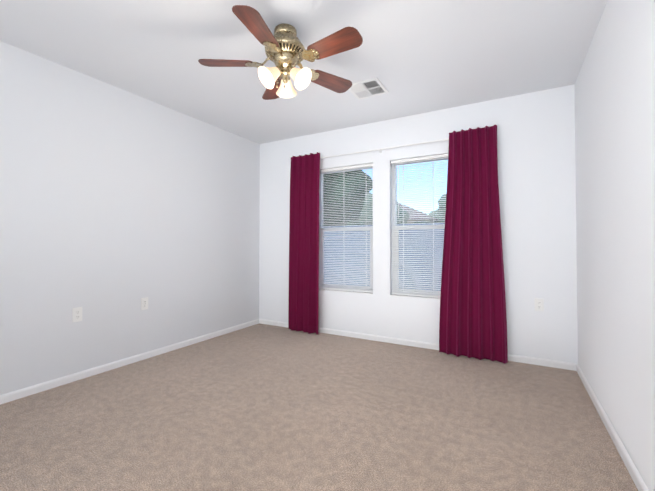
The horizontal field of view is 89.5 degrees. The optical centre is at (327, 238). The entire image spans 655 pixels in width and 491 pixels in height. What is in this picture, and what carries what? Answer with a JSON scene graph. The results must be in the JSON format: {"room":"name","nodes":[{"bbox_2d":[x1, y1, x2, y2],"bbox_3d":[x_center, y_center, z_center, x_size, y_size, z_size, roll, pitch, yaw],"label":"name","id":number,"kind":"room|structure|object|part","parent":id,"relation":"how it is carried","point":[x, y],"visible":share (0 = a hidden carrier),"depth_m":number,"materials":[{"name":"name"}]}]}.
{"room":"empty bedroom","nodes":[
{"label":"empty bedroom","id":0,"kind":"room"},
{"bbox_2d":[0,41,259,394],"bbox_3d":[-2.166,-0.114,2.591,0.160,2.500,5.040,-1,-1,29],"label":"wall","id":1,"kind":"structure","parent":0,"point":[117,204],"depth_m":2.88,"materials":[{"name":"white paint"}]},
{"bbox_2d":[72,307,81,322],"bbox_3d":[-2.019,0.611,2.669,0.009,0.115,0.070,-1,-1,29],"label":"electrical outlet","id":2,"kind":"object","parent":1,"relation":"attached to","point":[77,314],"visible":1,"depth_m":2.67,"materials":[{"name":"white plastic"}]},
{"bbox_2d":[0,319,258,404],"bbox_3d":[-2.090,1.106,2.529,0.013,0.060,4.720,-1,-1,29],"label":"baseboard","id":3,"kind":"structure","parent":1,"relation":"attached to","point":[28,391],"depth_m":2.86,"materials":[{"name":"white paint"}]},
{"bbox_2d":[141,297,147,309],"bbox_3d":[-1.747,0.619,3.158,0.009,0.115,0.070,-1,-1,29],"label":"electrical outlet","id":4,"kind":"object","parent":1,"relation":"attached to","point":[144,303],"visible":1,"depth_m":3.15,"materials":[{"name":"white plastic"}]},
{"bbox_2d":[0,0,607,143],"bbox_3d":[-0.536,-1.438,1.707,3.888,0.120,5.040,-1,-1,29],"label":"ceiling","id":5,"kind":"structure","parent":0,"point":[414,57],"depth_m":2.40,"materials":[{"name":"white paint"}]},
{"bbox_2d":[198,5,362,99],"bbox_3d":[-0.256,-1.163,2.144,1.048,0.415,1.069,-1,-1,29],"label":"ceiling fan","id":6,"kind":"object","parent":5,"relation":"hanging from","point":[286,52],"visible":1,"depth_m":2.10,"materials":[{"name":"brown wood"}]},
{"bbox_3d":[-0.656,-1.147,2.157,0.350,0.006,0.150,0,12,-2],"label":"blade","id":7,"kind":"part","parent":6,"relation":"part of","materials":[{"name":"brown wood"}]},
{"label":"blade","id":8,"kind":"part","parent":6,"relation":"part of","materials":[{"name":"brown wood"}]},
{"bbox_3d":[-0.356,-1.052,2.114,0.108,0.145,0.145,-45,23,-26],"label":"lamp shade","id":9,"kind":"part","parent":6,"relation":"part of","materials":[{"name":"beige glass"}]},
{"bbox_3d":[-0.406,-1.141,2.527,0.150,0.006,0.350,-13,4,-20],"label":"blade","id":10,"kind":"part","parent":6,"relation":"part of","materials":[{"name":"brown wood"}]},
{"bbox_2d":[276,66,282,74],"bbox_3d":[-0.309,-1.099,2.147,0.066,0.058,0.058,-45,23,-26],"label":"socket","id":11,"kind":"object","parent":6,"relation":"attached to","point":[279,69],"depth_m":2.12,"materials":[{"name":"gold metal"}]},
{"bbox_3d":[-0.283,-1.050,2.264,0.145,0.145,0.108,0,-41,-4],"label":"lamp shade","id":12,"kind":"part","parent":6,"relation":"part of","materials":[{"name":"beige glass"}]},
{"bbox_3d":[-0.194,-1.056,2.128,0.076,0.042,0.044,43,17,20],"label":"light bulb","id":13,"kind":"part","parent":6,"relation":"part of","materials":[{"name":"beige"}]},
{"bbox_3d":[-0.190,-1.052,2.126,0.108,0.145,0.145,43,17,20],"label":"lamp shade","id":14,"kind":"part","parent":6,"relation":"part of","materials":[{"name":"beige glass"}]},
{"bbox_3d":[0.023,-1.143,2.403,0.350,0.006,0.150,1,-14,-38],"label":"blade","id":15,"kind":"part","parent":6,"relation":"part of","materials":[{"name":"brown wood"}]},
{"label":"blade","id":16,"kind":"part","parent":6,"relation":"part of","materials":[{"name":"brown wood"}]},
{"bbox_2d":[348,78,388,99],"bbox_3d":[0.359,-1.351,2.987,0.305,0.013,0.305,-1,-1,29],"label":"ceiling vent","id":17,"kind":"object","parent":5,"relation":"in","point":[367,88],"visible":0.83,"depth_m":2.98,"materials":[{"name":"silver metal"}]},
{"bbox_2d":[0,323,637,490],"bbox_3d":[-0.536,1.171,1.664,3.888,0.100,5.040,-1,-1,29],"label":"floor","id":18,"kind":"structure","parent":0,"point":[261,407],"depth_m":2.01,"materials":[{"name":"carpet"}]},
{"bbox_2d":[259,84,577,363],"bbox_3d":[0.649,-0.093,3.818,3.568,2.500,0.160,-1,-1,29],"label":"wall","id":19,"kind":"structure","parent":0,"point":[536,162],"depth_m":3.19,"materials":[{"name":"white paint"}]},
{"bbox_2d":[319,163,372,293],"bbox_3d":[0.218,-0.120,4.052,0.780,1.520,0.140,-1,-1,29],"label":"window unit","id":20,"kind":"structure","parent":19,"relation":"in","point":[340,286],"depth_m":4.01,"materials":[{"name":"white plastic"}]},
{"bbox_2d":[320,138,448,158],"bbox_3d":[0.588,-1.005,3.724,2.337,0.055,0.089,-1,-1,29],"label":"curtain rod","id":21,"kind":"object","parent":19,"relation":"attached to","point":[380,150],"visible":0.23,"depth_m":3.66,"materials":[{"name":"white metal"}]},
{"bbox_2d":[288,152,319,333],"bbox_3d":[-0.304,0.048,4.110,0.461,2.203,0.086,-1,-1,29],"label":"curtain","id":22,"kind":"object","parent":21,"relation":"hanging from","point":[303,313],"visible":1,"depth_m":4.12,"materials":[{"name":"fabric"}]},
{"bbox_2d":[439,125,507,363],"bbox_3d":[1.378,0.033,3.174,0.603,2.203,0.085,-1,-1,29],"label":"curtain","id":23,"kind":"object","parent":21,"relation":"hanging from","point":[473,321],"visible":1,"depth_m":3.17,"materials":[{"name":"fabric"}]},
{"bbox_2d":[259,319,575,370],"bbox_3d":[0.607,1.125,3.722,3.542,0.060,0.013,-1,-1,29],"label":"baseboard","id":24,"kind":"structure","parent":19,"relation":"attached to","point":[540,362],"depth_m":3.55,"materials":[{"name":"white paint"}]},
{"bbox_2d":[390,154,447,299],"bbox_3d":[1.075,-0.127,3.576,0.780,1.520,0.140,-1,-1,29],"label":"window unit","id":25,"kind":"structure","parent":19,"relation":"in","point":[417,292],"depth_m":3.59,"materials":[{"name":"white plastic"}]},
{"bbox_2d":[534,298,543,310],"bbox_3d":[1.922,0.598,3.002,0.070,0.115,0.009,-1,-1,29],"label":"electrical outlet","id":26,"kind":"object","parent":19,"relation":"attached to","point":[539,304],"visible":1,"depth_m":3.00,"materials":[{"name":"white plastic"}]},
{"bbox_2d":[575,0,654,490],"bbox_3d":[1.093,-0.143,0.780,0.160,2.500,5.040,-1,-1,29],"label":"wall","id":27,"kind":"structure","parent":0,"point":[615,149],"depth_m":1.72,"materials":[{"name":"white paint"}]},
{"bbox_2d":[576,364,648,490],"bbox_3d":[1.017,1.077,0.802,0.013,0.060,4.720,-1,-1,29],"label":"baseboard","id":28,"kind":"structure","parent":27,"relation":"attached to","point":[638,481],"depth_m":1.79,"materials":[{"name":"white paint"}]},
{"label":"outside","id":29,"kind":"structure","parent":0,"visible":0},
{"bbox_3d":[14.443,1.820,26.041,140.000,0.100,52.000,-1,-1,29],"label":"ground","id":30,"kind":"structure","parent":29,"visible":0},
{"bbox_2d":[323,170,371,225],"bbox_3d":[-1.359,-1.547,12.503,6.067,6.199,4.310,-1,-1,29],"label":"tree","id":31,"kind":"object","parent":30,"relation":"on","point":[353,183],"depth_m":11.09,"materials":[{"name":"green plant"}]},
{"bbox_2d":[323,221,429,225],"bbox_3d":[1.201,0.446,9.603,7.687,2.146,1.861,-1,-1,29],"label":"hedge","id":32,"kind":"object","parent":30,"relation":"on","point":[361,224],"depth_m":9.58,"materials":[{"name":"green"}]},
{"bbox_2d":[354,193,409,224],"bbox_3d":[2.214,-0.490,17.004,4.103,4.236,3.030,-1,-1,29],"label":"tree","id":33,"kind":"object","parent":30,"relation":"on","point":[367,196],"depth_m":15.84,"materials":[{"name":"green plant"}]},
{"bbox_2d":[323,223,444,290],"bbox_3d":[0.455,0.594,7.061,30.000,1.729,0.260,-1,-1,29],"label":"fence","id":34,"kind":"object","parent":30,"relation":"on","point":[399,255],"depth_m":6.42,"materials":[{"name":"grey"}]},
{"bbox_2d":[407,220,432,222],"bbox_3d":[2.734,0.351,23.418,10.100,2.750,8.000,-1,-1,29],"label":"house","id":35,"kind":"structure","parent":30,"relation":"on","point":[418,220],"depth_m":17.84,"materials":[{"name":"beige"}]},
{"bbox_2d":[397,202,436,220],"bbox_3d":[2.734,-1.708,23.452,11.100,1.530,9.000,-1,-1,29],"label":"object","id":36,"kind":"object","parent":35,"relation":"on","point":[410,213],"depth_m":18.30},
{"bbox_2d":[429,195,445,221],"bbox_3d":[8.247,-0.534,18.068,5.496,4.359,3.365,-1,-1,29],"label":"tree","id":37,"kind":"object","parent":30,"relation":"on","point":[431,214],"depth_m":18.16,"materials":[{"name":"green plant"}]}
]}

